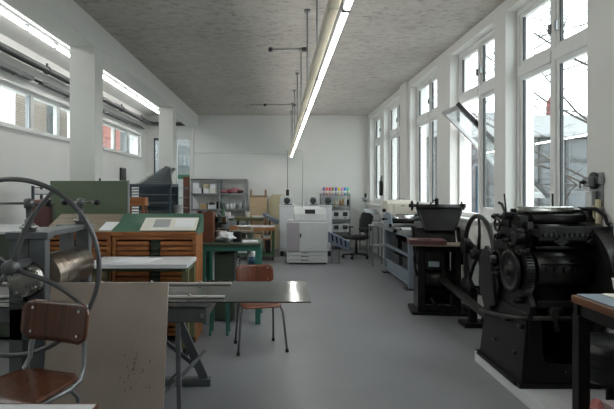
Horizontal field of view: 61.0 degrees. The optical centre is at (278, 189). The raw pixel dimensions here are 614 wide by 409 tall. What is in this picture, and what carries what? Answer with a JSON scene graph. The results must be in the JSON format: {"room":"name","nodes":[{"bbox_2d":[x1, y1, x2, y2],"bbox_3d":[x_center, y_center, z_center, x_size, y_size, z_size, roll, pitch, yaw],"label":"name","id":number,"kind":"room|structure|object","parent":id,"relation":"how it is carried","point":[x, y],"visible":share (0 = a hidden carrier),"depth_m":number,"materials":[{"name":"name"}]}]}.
{"room":"print shop","nodes":[
{"label":"print shop","id":0,"kind":"room"},
{"bbox_2d":[0,33,146,223],"bbox_3d":[-3.700,-0.230,5.700,0.300,3.560,16.600,0,0,0],"label":"wall","id":1,"kind":"structure","parent":0,"point":[43,159],"depth_m":7.74,"materials":[{"name":"paint"}]},
{"bbox_2d":[0,81,69,141],"bbox_3d":[-3.600,-1.115,6.675,0.160,0.610,5.558,0,0,0],"label":"window","id":2,"kind":"structure","parent":1,"relation":"in","point":[29,128],"depth_m":7.62,"materials":[{"name":"paint"}]},
{"bbox_2d":[0,60,144,129],"bbox_3d":[-3.486,-1.577,5.500,0.121,0.105,15.800,0,0,0],"label":"cable tray","id":3,"kind":"object","parent":1,"relation":"attached to","point":[4,66],"visible":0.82,"depth_m":7.64,"materials":[{"name":"metal"}]},
{"bbox_2d":[103,121,141,158],"bbox_3d":[-3.600,-1.115,11.925,0.160,0.610,2.958,0,0,0],"label":"window","id":4,"kind":"structure","parent":1,"relation":"in","point":[114,128],"depth_m":11.92,"materials":[{"name":"paint"}]},
{"bbox_2d":[120,168,125,180],"bbox_3d":[-3.530,-0.355,11.780,0.040,0.290,0.400,0,0,0],"label":"wall picture","id":5,"kind":"object","parent":1,"relation":"attached to","point":[122,170],"visible":1,"depth_m":11.72,"materials":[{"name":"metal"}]},
{"bbox_2d":[0,0,504,115],"bbox_3d":[-0.575,-2.104,5.725,6.550,0.212,17.050,0,0,0],"label":"ceiling","id":6,"kind":"structure","parent":0,"point":[213,55],"depth_m":7.23,"materials":[{"name":"concrete"}]},
{"bbox_2d":[0,0,158,113],"bbox_3d":[-2.960,-1.937,7.000,0.120,0.123,12.800,0,0,0],"label":"strip light","id":7,"kind":"object","parent":6,"relation":"attached to","point":[4,5],"visible":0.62,"depth_m":6.70,"materials":[{"name":"plastic"}]},
{"bbox_2d":[4,0,197,125],"bbox_3d":[-2.330,-1.860,5.700,0.300,0.300,16.600,0,0,0],"label":"beam","id":8,"kind":"structure","parent":6,"relation":"attached to","point":[66,20],"depth_m":6.42,"materials":[{"name":"paint"}]},
{"bbox_2d":[0,42,184,125],"bbox_3d":[-2.976,-1.769,5.725,0.952,0.162,16.250,0,0,0],"label":"pipe","id":9,"kind":"object","parent":8,"relation":"attached to","point":[47,70],"visible":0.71,"depth_m":7.67,"materials":[{"name":"metal"}]},
{"bbox_2d":[250,104,295,105],"bbox_3d":[-0.142,-1.985,12.150,1.075,0.050,0.070,0,0,0],"label":"conduit","id":10,"kind":"object","parent":6,"relation":"attached to","point":[250,104],"visible":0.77,"depth_m":12.15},
{"bbox_2d":[268,47,306,51],"bbox_3d":[0.122,-1.985,7.350,0.545,0.050,0.070,0,0,0],"label":"conduit","id":11,"kind":"object","parent":6,"relation":"attached to","point":[270,49],"visible":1,"depth_m":7.34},
{"bbox_2d":[288,0,352,156],"bbox_3d":[0.292,-1.428,7.180,0.115,1.164,12.560,0,0,0],"label":"pendant light","id":12,"kind":"object","parent":6,"relation":"hanging from","point":[334,8],"visible":1,"depth_m":3.59,"materials":[{"name":"metal"}]},
{"bbox_2d":[286,151,288,195],"bbox_3d":[0.190,-0.375,11.600,0.070,1.010,0.060,0,0,0],"label":"cable","id":13,"kind":"object","parent":12,"relation":"hanging from","point":[287,190],"visible":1,"depth_m":11.60,"materials":[{"name":"black plastic"}]},
{"bbox_2d":[295,149,302,205],"bbox_3d":[0.415,-0.237,11.000,0.192,1.255,0.010,0,0,0],"label":"cable","id":14,"kind":"object","parent":12,"relation":"hanging from","point":[295,149],"visible":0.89,"depth_m":10.99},
{"bbox_2d":[147,115,367,244],"bbox_3d":[-0.575,-0.230,14.100,6.550,3.560,0.200,0,0,0],"label":"wall","id":15,"kind":"structure","parent":0,"point":[334,148],"depth_m":14.00,"materials":[{"name":"paint"}]},
{"bbox_2d":[176,137,189,183],"bbox_3d":[-2.580,0.061,14.085,0.440,2.987,0.070,0,0,0],"label":"door","id":16,"kind":"structure","parent":15,"relation":"in","point":[177,138],"depth_m":14.05,"materials":[{"name":"paint"}]},
{"bbox_2d":[190,126,193,212],"bbox_3d":[-2.350,-0.080,13.985,0.100,3.260,0.030,0,0,0],"label":"trim","id":17,"kind":"structure","parent":15,"relation":"attached to","point":[191,127],"depth_m":13.97,"materials":[{"name":"white paint"}]},
{"bbox_2d":[194,152,285,152],"bbox_3d":[-1.045,-1.000,13.975,2.470,0.024,0.024,0,0,0],"label":"conduit","id":18,"kind":"object","parent":15,"relation":"attached to","point":[194,152],"visible":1,"depth_m":13.97,"materials":[{"name":"metal"}]},
{"bbox_2d":[263,245,365,247],"bbox_3d":[0.020,1.510,13.992,4.760,0.080,0.015,0,0,0],"label":"baseboard","id":19,"kind":"structure","parent":15,"relation":"attached to","point":[351,246],"depth_m":13.98,"materials":[{"name":"white paint"}]},
{"bbox_2d":[0,248,529,408],"bbox_3d":[-0.575,1.625,5.725,6.550,0.150,17.050,0,0,0],"label":"floor","id":20,"kind":"structure","parent":0,"point":[358,343],"depth_m":4.93,"materials":[{"name":"concrete"}]},
{"bbox_2d":[0,224,46,336],"bbox_3d":[-3.022,0.960,5.825,0.875,1.080,1.090,0,0,0],"label":"base cabinet","id":21,"kind":"object","parent":20,"relation":"on","point":[4,243],"visible":0.09,"depth_m":5.29,"materials":[{"name":"metal"}]},
{"bbox_2d":[32,200,51,226],"bbox_3d":[-2.700,0.270,6.000,0.210,0.300,0.210,0,0,0],"label":"wooden box","id":22,"kind":"object","parent":21,"relation":"on","point":[43,218],"visible":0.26,"depth_m":5.90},
{"bbox_2d":[31,186,46,199],"bbox_3d":[-3.000,0.748,6.765,0.320,1.605,0.270,0,0,0],"label":"rack","id":23,"kind":"object","parent":20,"relation":"on","point":[33,194],"visible":0.07,"depth_m":6.63,"materials":[{"name":"grey metal"}]},
{"bbox_2d":[35,189,49,193],"bbox_3d":[-3.000,0.021,6.765,0.240,0.055,0.250,0,0,0],"label":"stack","id":24,"kind":"object","parent":23,"relation":"on","point":[37,191],"visible":0.49,"depth_m":6.64,"materials":[{"name":"paper"}]},
{"bbox_2d":[0,299,88,402],"bbox_3d":[-1.319,1.087,2.687,0.596,0.930,0.549,0,0,20],"label":"chair","id":25,"kind":"object","parent":20,"relation":"on","point":[50,320],"visible":0.95,"depth_m":2.84,"materials":[{"name":"brown wood"}]},
{"bbox_2d":[0,403,98,408],"bbox_3d":[-1.388,1.175,1.499,1.424,0.751,0.898,0,0,0],"label":"work table","id":26,"kind":"object","parent":20,"relation":"on","point":[2,405],"visible":1,"depth_m":1.93,"materials":[{"name":"white wood"}]},
{"bbox_2d":[47,214,123,280],"bbox_3d":[-2.058,0.907,5.516,0.709,1.285,0.495,0,0,0],"label":"cabinet","id":27,"kind":"object","parent":20,"relation":"on","point":[104,239],"visible":0.07,"depth_m":5.41,"materials":[{"name":"orange wood"}]},
{"bbox_2d":[99,222,118,229],"bbox_3d":[-1.800,0.377,5.440,0.190,0.074,0.208,0,0,8],"label":"paper sheet","id":28,"kind":"object","parent":27,"relation":"on","point":[108,225],"visible":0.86,"depth_m":5.44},
{"bbox_2d":[70,46,102,180],"bbox_3d":[-2.330,-0.080,6.300,0.300,3.260,0.280,0,0,0],"label":"column","id":29,"kind":"structure","parent":20,"relation":"on","point":[86,62],"depth_m":6.16,"materials":[{"name":"paint"}]},
{"bbox_2d":[50,178,129,221],"bbox_3d":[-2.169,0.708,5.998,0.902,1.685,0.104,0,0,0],"label":"tall cabinet","id":30,"kind":"object","parent":20,"relation":"on","point":[114,196],"visible":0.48,"depth_m":5.95,"materials":[{"name":"metal"}]},
{"bbox_2d":[44,282,168,408],"bbox_3d":[-1.042,1.059,3.113,0.725,0.978,0.200,0,0,0],"label":"leaning board","id":31,"kind":"object","parent":20,"relation":"on","point":[127,335],"visible":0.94,"depth_m":3.13,"materials":[{"name":"wood"}]},
{"bbox_2d":[130,197,148,212],"bbox_3d":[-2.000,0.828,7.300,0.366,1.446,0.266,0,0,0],"label":"chair","id":32,"kind":"object","parent":20,"relation":"on","point":[134,201],"visible":0.31,"depth_m":7.21,"materials":[{"name":"brown wood"}]},
{"bbox_2d":[130,197,147,203],"bbox_3d":[-2.000,0.150,7.300,0.280,0.090,0.180,0,0,0],"label":"tray","id":33,"kind":"object","parent":32,"relation":"on","point":[133,200],"depth_m":7.21,"materials":[{"name":"orange wood"}]},
{"bbox_2d":[92,257,195,356],"bbox_3d":[-1.288,1.107,4.930,0.925,0.883,0.540,0,0,0],"label":"table","id":34,"kind":"object","parent":20,"relation":"on","point":[186,265],"visible":0.37,"depth_m":4.78,"materials":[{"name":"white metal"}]},
{"bbox_2d":[113,257,161,262],"bbox_3d":[-1.350,0.664,4.950,0.360,0.003,0.300,0,0,14],"label":"paper sheet","id":35,"kind":"object","parent":34,"relation":"on","point":[128,259],"visible":1,"depth_m":4.96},
{"bbox_2d":[130,166,178,212],"bbox_3d":[-2.110,0.576,8.822,0.698,1.938,0.645,0,0,0],"label":"drying rack","id":36,"kind":"object","parent":20,"relation":"on","point":[159,189],"visible":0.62,"depth_m":8.80,"materials":[{"name":"grey metal"}]},
{"bbox_2d":[132,207,171,208],"bbox_3d":[-2.110,0.308,8.801,0.600,0.020,0.602,0,0,0],"label":"wire tray","id":37,"kind":"object","parent":36,"relation":"on","point":[139,207],"depth_m":8.50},
{"bbox_2d":[132,210,171,211],"bbox_3d":[-2.110,0.354,8.801,0.600,0.020,0.602,0,0,0],"label":"wire tray","id":38,"kind":"object","parent":36,"relation":"on","point":[139,210],"depth_m":8.50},
{"bbox_2d":[132,191,175,192],"bbox_3d":[-2.110,0.032,8.801,0.600,0.020,0.602,0,0,0],"label":"wire tray","id":39,"kind":"object","parent":36,"relation":"on","point":[132,191],"depth_m":8.50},
{"bbox_2d":[132,204,175,206],"bbox_3d":[-2.110,0.262,8.801,0.600,0.020,0.602,0,0,0],"label":"wire tray","id":40,"kind":"object","parent":36,"relation":"on","point":[150,205],"depth_m":8.50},
{"bbox_2d":[148,199,175,200],"bbox_3d":[-2.110,0.170,8.801,0.600,0.020,0.602,0,0,0],"label":"wire tray","id":41,"kind":"object","parent":36,"relation":"on","point":[148,199],"depth_m":9.09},
{"bbox_2d":[148,202,175,203],"bbox_3d":[-2.110,0.216,8.801,0.600,0.020,0.602,0,0,0],"label":"wire tray","id":42,"kind":"object","parent":36,"relation":"on","point":[148,202],"depth_m":9.09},
{"bbox_2d":[0,177,310,408],"bbox_3d":[-1.179,0.738,3.589,2.760,1.626,1.178,0,0,0],"label":"press","id":43,"kind":"object","parent":20,"relation":"on","point":[28,279],"visible":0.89,"depth_m":3.29,"materials":[{"name":"metal"}]},
{"bbox_2d":[110,213,203,341],"bbox_3d":[-1.272,0.905,5.516,0.879,1.290,0.495,0,0,0],"label":"cabinet","id":44,"kind":"object","parent":20,"relation":"on","point":[128,240],"visible":0.4,"depth_m":5.31,"materials":[{"name":"orange wood"}]},
{"bbox_2d":[140,218,198,230],"bbox_3d":[-1.139,0.357,5.443,0.565,0.120,0.293,0,0,-2],"label":"board","id":45,"kind":"object","parent":44,"relation":"on","point":[148,224],"visible":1,"depth_m":5.36,"materials":[{"name":"beige paper"}]},
{"bbox_2d":[153,219,171,226],"bbox_3d":[-1.200,0.348,5.450,0.210,0.072,0.187,0,0,-3],"label":"paper sheet","id":46,"kind":"object","parent":45,"relation":"on","point":[158,222],"visible":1,"depth_m":5.45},
{"bbox_2d":[174,219,195,226],"bbox_3d":[-0.985,0.344,5.460,0.200,0.072,0.187,0,0,-2],"label":"paper sheet","id":47,"kind":"object","parent":45,"relation":"on","point":[179,222],"visible":1,"depth_m":5.44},
{"bbox_2d":[159,107,175,183],"bbox_3d":[-2.330,-0.080,10.860,0.300,3.260,0.280,0,0,0],"label":"column","id":48,"kind":"structure","parent":20,"relation":"on","point":[167,115],"depth_m":10.72,"materials":[{"name":"paint"}]},
{"bbox_2d":[172,205,181,212],"bbox_3d":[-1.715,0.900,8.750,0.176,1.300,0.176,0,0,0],"label":"bin","id":49,"kind":"object","parent":20,"relation":"on","point":[175,208],"visible":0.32,"depth_m":8.67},
{"bbox_2d":[183,177,189,212],"bbox_3d":[-2.420,0.600,13.600,0.170,1.900,0.040,0,0,0],"label":"plank","id":50,"kind":"object","parent":20,"relation":"on","point":[186,180],"visible":0.56,"depth_m":13.58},
{"bbox_2d":[191,179,247,233],"bbox_3d":[-1.558,0.629,13.752,1.469,1.842,0.407,0,0,0],"label":"metal shelving","id":51,"kind":"object","parent":20,"relation":"on","point":[192,180],"visible":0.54,"depth_m":13.55,"materials":[{"name":"metal"}]},
{"bbox_2d":[190,196,199,208],"bbox_3d":[-2.178,0.316,13.760,0.320,0.361,0.080,0,0,0],"label":"paper sheet","id":52,"kind":"object","parent":51,"relation":"on","point":[196,205],"visible":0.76,"depth_m":13.73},
{"bbox_2d":[193,188,202,192],"bbox_3d":[-2.147,0.019,13.705,0.248,0.136,0.258,0,0,0],"label":"carton","id":53,"kind":"object","parent":51,"relation":"on","point":[195,190],"visible":0.83,"depth_m":13.58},
{"bbox_2d":[209,303,229,335],"bbox_3d":[-0.640,1.286,5.620,0.280,0.531,0.280,0,0,0],"label":"stool","id":54,"kind":"object","parent":20,"relation":"on","point":[227,314],"visible":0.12,"depth_m":5.53,"materials":[{"name":"teal paint"}]},
{"bbox_2d":[214,251,239,319],"bbox_3d":[-0.609,1.130,6.314,0.303,0.800,0.412,0,0,0],"label":"base cabinet","id":55,"kind":"object","parent":20,"relation":"on","point":[225,262],"visible":0.59,"depth_m":6.11,"materials":[{"name":"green metal"}]},
{"bbox_2d":[203,238,262,323],"bbox_3d":[-0.565,1.083,6.300,0.720,0.933,0.640,0,0,0],"label":"workbench","id":56,"kind":"object","parent":20,"relation":"on","point":[217,245],"visible":0.54,"depth_m":6.00,"materials":[{"name":"teal paint"}]},
{"bbox_2d":[202,212,215,241],"bbox_3d":[-0.848,0.443,6.281,0.135,0.352,0.262,0,0,0],"label":"box","id":57,"kind":"object","parent":56,"relation":"on","point":[209,217],"visible":0.79,"depth_m":6.15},
{"bbox_2d":[215,215,230,236],"bbox_3d":[-0.711,0.462,6.420,0.241,0.310,0.200,0,0,0],"label":"carousel","id":58,"kind":"object","parent":56,"relation":"on","point":[226,216],"visible":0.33,"depth_m":6.33,"materials":[{"name":"metal"}]},
{"bbox_2d":[216,231,235,241],"bbox_3d":[-0.622,0.551,6.165,0.250,0.132,0.193,0,0,0],"label":"rag","id":59,"kind":"object","parent":56,"relation":"on","point":[225,236],"visible":1,"depth_m":6.11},
{"bbox_2d":[233,229,241,241],"bbox_3d":[-0.500,0.543,6.240,0.118,0.148,0.116,0,0,0],"label":"bucket","id":60,"kind":"object","parent":56,"relation":"on","point":[238,234],"visible":0.98,"depth_m":6.20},
{"bbox_2d":[242,240,257,242],"bbox_3d":[-0.340,0.607,6.150,0.180,0.020,0.120,0,0,-6],"label":"paper stack","id":61,"kind":"object","parent":56,"relation":"on","point":[243,241],"visible":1,"depth_m":6.10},
{"bbox_2d":[216,227,253,264],"bbox_3d":[-0.885,1.110,8.950,0.870,0.880,0.700,0,0,0],"label":"bench","id":62,"kind":"object","parent":20,"relation":"on","point":[249,232],"visible":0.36,"depth_m":8.62,"materials":[{"name":"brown wood"}]},
{"bbox_2d":[235,217,263,242],"bbox_3d":[-0.740,1.115,13.025,0.700,0.870,0.550,0,0,0],"label":"table","id":63,"kind":"object","parent":20,"relation":"on","point":[255,220],"visible":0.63,"depth_m":12.77,"materials":[{"name":"brown wood"}]},
{"bbox_2d":[248,251,254,264],"bbox_3d":[-0.340,1.161,6.772,0.185,0.781,0.167,0,0,0],"label":"canister","id":64,"kind":"object","parent":20,"relation":"on","point":[251,257],"visible":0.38,"depth_m":6.70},
{"bbox_2d":[237,225,274,259],"bbox_3d":[-0.530,1.183,11.715,0.890,0.735,0.670,0,0,0],"label":"bench","id":65,"kind":"object","parent":20,"relation":"on","point":[256,227],"visible":0.6,"depth_m":11.42,"materials":[{"name":"brown wood"}]},
{"bbox_2d":[237,251,274,255],"bbox_3d":[-0.530,1.420,11.725,0.860,0.040,0.610,0,0,0],"label":"shelf","id":66,"kind":"object","parent":65,"relation":"attached to","point":[272,253],"depth_m":11.42,"materials":[{"name":"green"}]},
{"bbox_2d":[265,240,269,252],"bbox_3d":[-0.250,1.270,11.700,0.106,0.260,0.286,0,0,0],"label":"storage box","id":67,"kind":"object","parent":65,"relation":"on","point":[267,242],"visible":1,"depth_m":11.56,"materials":[{"name":"black plastic"}]},
{"bbox_2d":[250,190,266,248],"bbox_3d":[-0.540,0.770,13.745,0.460,1.560,0.310,0,0,0],"label":"table","id":68,"kind":"object","parent":20,"relation":"on","point":[258,203],"visible":0.88,"depth_m":13.60,"materials":[{"name":"brown wood"}]},
{"bbox_2d":[234,264,288,355],"bbox_3d":[-0.204,1.157,5.125,0.506,0.790,0.466,0,0,-14],"label":"chair","id":69,"kind":"object","parent":20,"relation":"on","point":[258,272],"visible":0.65,"depth_m":5.27,"materials":[{"name":"red wood"}]},
{"bbox_2d":[268,194,284,248],"bbox_3d":[-0.055,0.836,13.810,0.480,1.434,0.180,0,0,0],"label":"panel","id":70,"kind":"object","parent":20,"relation":"on","point":[274,201],"visible":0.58,"depth_m":13.82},
{"bbox_2d":[263,196,333,255],"bbox_3d":[0.455,0.845,12.492,1.670,1.410,0.715,0,0,0],"label":"machine","id":71,"kind":"object","parent":20,"relation":"on","point":[286,205],"visible":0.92,"depth_m":12.15,"materials":[{"name":"white plastic"}]},
{"bbox_2d":[263,212,278,223],"bbox_3d":[-0.190,0.671,12.430,0.380,0.277,0.440,0,0,0],"label":"paper tray","id":72,"kind":"object","parent":71,"relation":"on","point":[271,219],"depth_m":12.25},
{"bbox_2d":[287,206,349,263],"bbox_3d":[0.833,0.954,11.163,1.329,1.193,0.693,0,0,0],"label":"photocopier","id":73,"kind":"object","parent":20,"relation":"on","point":[308,235],"visible":1,"depth_m":10.83,"materials":[{"name":"white plastic"}]},
{"bbox_2d":[288,219,326,221],"bbox_3d":[0.595,0.655,11.175,0.815,0.034,0.592,0,0,0],"label":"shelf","id":74,"kind":"object","parent":73,"relation":"attached to","point":[289,220],"depth_m":10.88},
{"bbox_2d":[328,231,349,250],"bbox_3d":[1.264,1.085,11.147,0.466,0.422,0.376,0,0,0],"label":"tray","id":75,"kind":"object","parent":73,"relation":"on","point":[334,239],"depth_m":10.97,"materials":[{"name":"grey"}]},
{"bbox_2d":[320,193,349,245],"bbox_3d":[1.475,0.820,13.732,0.770,1.460,0.365,0,0,0],"label":"rack","id":76,"kind":"object","parent":20,"relation":"on","point":[321,194],"visible":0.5,"depth_m":13.55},
{"bbox_2d":[320,194,349,195],"bbox_3d":[1.475,0.135,13.732,0.770,0.030,0.365,0,0,0],"label":"shelf","id":77,"kind":"object","parent":76,"relation":"attached to","point":[320,194],"depth_m":13.55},
{"bbox_2d":[332,223,340,231],"bbox_3d":[1.485,0.993,13.657,0.230,0.215,0.346,0,0,0],"label":"drawer box","id":78,"kind":"object","parent":76,"relation":"on","point":[336,227],"visible":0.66,"depth_m":13.50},
{"bbox_2d":[332,211,340,218],"bbox_3d":[1.485,0.652,13.657,0.230,0.215,0.346,0,0,0],"label":"drawer box","id":79,"kind":"object","parent":76,"relation":"on","point":[335,214],"visible":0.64,"depth_m":13.50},
{"bbox_2d":[339,223,349,231],"bbox_3d":[1.719,0.993,13.657,0.230,0.215,0.346,0,0,0],"label":"drawer box","id":80,"kind":"object","parent":76,"relation":"on","point":[342,224],"visible":0.76,"depth_m":13.50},
{"bbox_2d":[341,211,349,218],"bbox_3d":[1.719,0.652,13.657,0.230,0.215,0.346,0,0,0],"label":"drawer box","id":81,"kind":"object","parent":76,"relation":"on","point":[344,214],"visible":0.88,"depth_m":13.50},
{"bbox_2d":[341,212,372,259],"bbox_3d":[1.787,1.033,11.864,0.612,1.032,0.650,0,0,-28],"label":"office chair","id":82,"kind":"object","parent":20,"relation":"on","point":[366,218],"visible":0.95,"depth_m":11.83,"materials":[{"name":"black plastic"}]},
{"bbox_2d":[359,216,379,254],"bbox_3d":[2.225,1.117,12.880,0.310,0.865,1.200,0,0,0],"label":"desk","id":83,"kind":"object","parent":20,"relation":"on","point":[375,229],"visible":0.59,"depth_m":12.31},
{"bbox_2d":[364,209,379,218],"bbox_3d":[2.225,0.572,12.445,0.310,0.226,0.490,0,0,0],"label":"box","id":84,"kind":"object","parent":83,"relation":"on","point":[374,212],"visible":0.64,"depth_m":12.37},
{"bbox_2d":[368,224,384,265],"bbox_3d":[2.030,1.135,10.750,0.300,0.830,0.400,0,0,0],"label":"stand","id":85,"kind":"object","parent":20,"relation":"on","point":[372,245],"visible":0.68,"depth_m":10.78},
{"bbox_2d":[368,244,384,246],"bbox_3d":[2.030,1.140,10.750,0.300,0.020,0.400,0,0,0],"label":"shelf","id":86,"kind":"object","parent":85,"relation":"on","point":[372,245],"depth_m":10.59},
{"bbox_2d":[377,212,419,290],"bbox_3d":[2.058,0.960,8.950,0.645,1.180,1.900,0,0,0],"label":"press","id":87,"kind":"object","parent":20,"relation":"on","point":[394,225],"visible":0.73,"depth_m":8.71,"materials":[{"name":"metal"}]},
{"bbox_2d":[392,252,404,265],"bbox_3d":[2.190,1.220,9.260,0.250,0.180,0.558,0,0,0],"label":"tray","id":88,"kind":"object","parent":87,"relation":"on","point":[396,256],"visible":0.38,"depth_m":9.11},
{"bbox_2d":[391,236,406,249],"bbox_3d":[2.190,0.940,9.310,0.250,0.200,0.508,0,0,0],"label":"tray","id":89,"kind":"object","parent":87,"relation":"on","point":[396,240],"visible":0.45,"depth_m":9.14,"materials":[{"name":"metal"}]},
{"bbox_2d":[382,198,416,223],"bbox_3d":[2.078,0.361,9.100,0.555,0.448,0.480,0,0,0],"label":"laminator","id":90,"kind":"object","parent":87,"relation":"on","point":[395,207],"visible":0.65,"depth_m":8.89,"materials":[{"name":"beige plastic"}]},
{"bbox_2d":[383,200,416,214],"bbox_3d":[2.105,0.307,9.101,0.500,0.255,0.439,0,0,0],"label":"hood","id":91,"kind":"object","parent":90,"relation":"attached to","point":[395,207],"depth_m":8.89,"materials":[{"name":"beige plastic"}]},
{"bbox_2d":[402,256,407,269],"bbox_3d":[2.190,1.210,8.460,0.250,0.200,0.508,0,0,0],"label":"tray","id":92,"kind":"object","parent":87,"relation":"on","point":[405,258],"visible":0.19,"depth_m":8.51,"materials":[{"name":"metal"}]},
{"bbox_2d":[402,241,407,252],"bbox_3d":[2.190,0.950,8.510,0.250,0.180,0.508,0,0,0],"label":"tray","id":93,"kind":"object","parent":87,"relation":"on","point":[404,243],"visible":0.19,"depth_m":8.56,"materials":[{"name":"metal"}]},
{"bbox_2d":[407,198,484,318],"bbox_3d":[1.940,0.889,5.957,0.800,1.558,2.245,0,0,8],"label":"press","id":94,"kind":"object","parent":20,"relation":"on","point":[437,255],"visible":0.96,"depth_m":6.53,"materials":[{"name":"metal"}]},
{"bbox_2d":[458,214,494,328],"bbox_3d":[2.225,0.906,5.800,0.280,1.287,0.904,0,0,0],"label":"flywheel","id":95,"kind":"object","parent":20,"relation":"on","point":[468,286],"visible":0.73,"depth_m":5.88,"materials":[{"name":"metal"}]},
{"bbox_2d":[475,351,605,408],"bbox_3d":[2.083,1.505,3.870,0.615,0.090,1.700,0,0,0],"label":"plinth","id":96,"kind":"object","parent":20,"relation":"on","point":[532,398],"visible":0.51,"depth_m":3.73,"materials":[{"name":"concrete"}]},
{"bbox_2d":[476,194,613,388],"bbox_3d":[2.056,0.745,4.089,0.687,1.431,1.230,0,0,0],"label":"press","id":97,"kind":"object","parent":20,"relation":"on","point":[542,256],"visible":0.95,"depth_m":3.91,"materials":[{"name":"metal"}]},
{"bbox_2d":[571,294,613,408],"bbox_3d":[2.030,1.073,1.850,0.690,0.954,2.300,0,0,0],"label":"side table","id":98,"kind":"object","parent":20,"relation":"on","point":[598,308],"visible":1,"depth_m":2.93,"materials":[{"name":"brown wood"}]},
{"bbox_2d":[590,398,603,408],"bbox_3d":[1.775,1.246,2.900,0.069,0.167,0.102,0,0,0],"label":"cloth","id":99,"kind":"object","parent":98,"relation":"on","point":[595,403],"visible":1,"depth_m":2.88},
{"bbox_2d":[602,400,613,408],"bbox_3d":[1.970,1.262,2.880,0.268,0.135,0.168,0,0,0],"label":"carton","id":100,"kind":"object","parent":98,"relation":"on","point":[608,404],"visible":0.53,"depth_m":2.92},
{"bbox_2d":[602,278,613,297],"bbox_3d":[1.935,0.544,2.900,0.200,0.099,0.110,0,0,0],"label":"card stand","id":101,"kind":"object","parent":98,"relation":"on","point":[611,295],"visible":1,"depth_m":2.92,"materials":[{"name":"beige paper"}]},
{"bbox_2d":[590,332,613,399],"bbox_3d":[2.085,1.186,3.270,0.420,0.548,0.420,0,0,0],"label":"stool","id":102,"kind":"object","parent":20,"relation":"on","point":[601,343],"visible":0.51,"depth_m":3.15,"materials":[{"name":"metal"}]},
{"bbox_2d":[368,0,613,389],"bbox_3d":[2.550,-0.230,5.700,0.300,3.560,16.600,0,0,0],"label":"wall","id":103,"kind":"structure","parent":0,"point":[600,13],"depth_m":5.71,"materials":[{"name":"paint"}]},
{"bbox_2d":[368,114,380,206],"bbox_3d":[2.465,-0.751,12.950,0.250,2.290,1.500,0,0,0],"label":"window","id":104,"kind":"structure","parent":103,"relation":"in","point":[377,140],"depth_m":13.60,"materials":[{"name":"paint"}]},
{"bbox_2d":[379,176,382,195],"bbox_3d":[2.365,-0.104,12.050,0.071,0.468,0.140,0,0,0],"label":"tool","id":105,"kind":"object","parent":103,"relation":"hanging from","point":[380,181],"visible":1,"depth_m":11.99,"materials":[{"name":"black metal"}]},
{"bbox_2d":[381,100,399,206],"bbox_3d":[2.465,-0.751,11.070,0.250,2.290,1.640,0,0,0],"label":"window","id":106,"kind":"structure","parent":103,"relation":"in","point":[395,133],"depth_m":11.59,"materials":[{"name":"paint"}]},
{"bbox_2d":[400,81,408,199],"bbox_3d":[2.375,-0.230,9.870,0.050,3.560,0.500,0,0,0],"label":"trim","id":107,"kind":"structure","parent":103,"relation":"attached to","point":[404,88],"depth_m":9.74,"materials":[{"name":"paint"}]},
{"bbox_2d":[368,245,480,318],"bbox_3d":[2.390,1.510,5.700,0.020,0.080,16.600,0,0,0],"label":"baseboard","id":108,"kind":"structure","parent":103,"relation":"attached to","point":[463,305],"depth_m":6.71,"materials":[{"name":"white paint"}]},
{"bbox_2d":[416,72,436,212],"bbox_3d":[2.465,-0.751,8.715,0.250,2.290,1.630,0,0,0],"label":"window","id":109,"kind":"structure","parent":103,"relation":"in","point":[429,117],"depth_m":8.71,"materials":[{"name":"paint"}]},
{"bbox_2d":[442,29,549,224],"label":"window","id":110,"kind":"structure","parent":103,"relation":"in","point":[484,89],"depth_m":6.58,"materials":[{"name":"paint"}]},
{"bbox_2d":[517,0,586,205],"bbox_3d":[2.465,-0.751,4.780,0.250,2.290,1.460,0,0,0],"label":"window","id":111,"kind":"structure","parent":103,"relation":"in","point":[561,50],"depth_m":4.81,"materials":[{"name":"paint"}]},
{"bbox_2d":[579,172,603,215],"bbox_3d":[2.335,0.068,3.908,0.130,0.407,0.185,0,0,0],"label":"wall device","id":112,"kind":"object","parent":103,"relation":"attached to","point":[594,181],"visible":0.83,"depth_m":3.90,"materials":[{"name":"black plastic"}]},
{"bbox_2d":[592,199,604,224],"bbox_3d":[2.373,0.260,3.882,0.054,0.380,0.096,0,0,0],"label":"pipe","id":113,"kind":"object","parent":103,"relation":"attached to","point":[597,217],"visible":0.32,"depth_m":3.85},
{"label":"outside","id":114,"kind":"structure","parent":0,"visible":0},
{"bbox_3d":[15.000,1.685,40.000,150.000,0.230,160.000,0,0,0],"label":"ground","id":115,"kind":"structure","parent":114,"visible":0},
{"bbox_2d":[0,87,66,136],"bbox_3d":[-9.690,-2.300,16.650,5.220,7.700,5.100,0,0,0],"label":"brick house","id":116,"kind":"structure","parent":115,"relation":"on","point":[12,104],"depth_m":14.71,"materials":[{"name":"white brick"}]},
{"bbox_2d":[103,125,119,150],"bbox_3d":[-10.090,-2.550,24.000,5.220,8.200,7.800,0,0,0],"label":"house","id":117,"kind":"structure","parent":115,"relation":"on","point":[106,130],"depth_m":23.18,"materials":[{"name":"brick"}]},
{"bbox_2d":[120,132,189,172],"bbox_3d":[-3.000,-0.900,19.500,5.400,4.900,3.400,0,0,0],"label":"shed","id":118,"kind":"object","parent":115,"relation":"on","point":[180,142],"visible":0.02,"depth_m":18.00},
{"bbox_2d":[178,146,189,212],"bbox_3d":[-2.730,0.160,14.607,0.700,2.780,0.026,0,0,0],"label":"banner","id":119,"kind":"object","parent":115,"relation":"on","point":[183,151],"visible":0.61,"depth_m":14.60,"materials":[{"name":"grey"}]},
{"bbox_2d":[426,115,586,212],"bbox_3d":[10.700,-0.225,18.150,13.600,3.550,8.500,0,0,0],"label":"building","id":120,"kind":"structure","parent":115,"relation":"on","point":[578,150],"depth_m":14.18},
{"bbox_2d":[426,0,586,205],"bbox_3d":[7.329,-3.746,9.300,9.699,10.604,7.721,0,0,21],"label":"bare tree","id":121,"kind":"object","parent":115,"relation":"on","point":[567,176],"visible":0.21,"depth_m":10.11,"materials":[{"name":"brown plant"}]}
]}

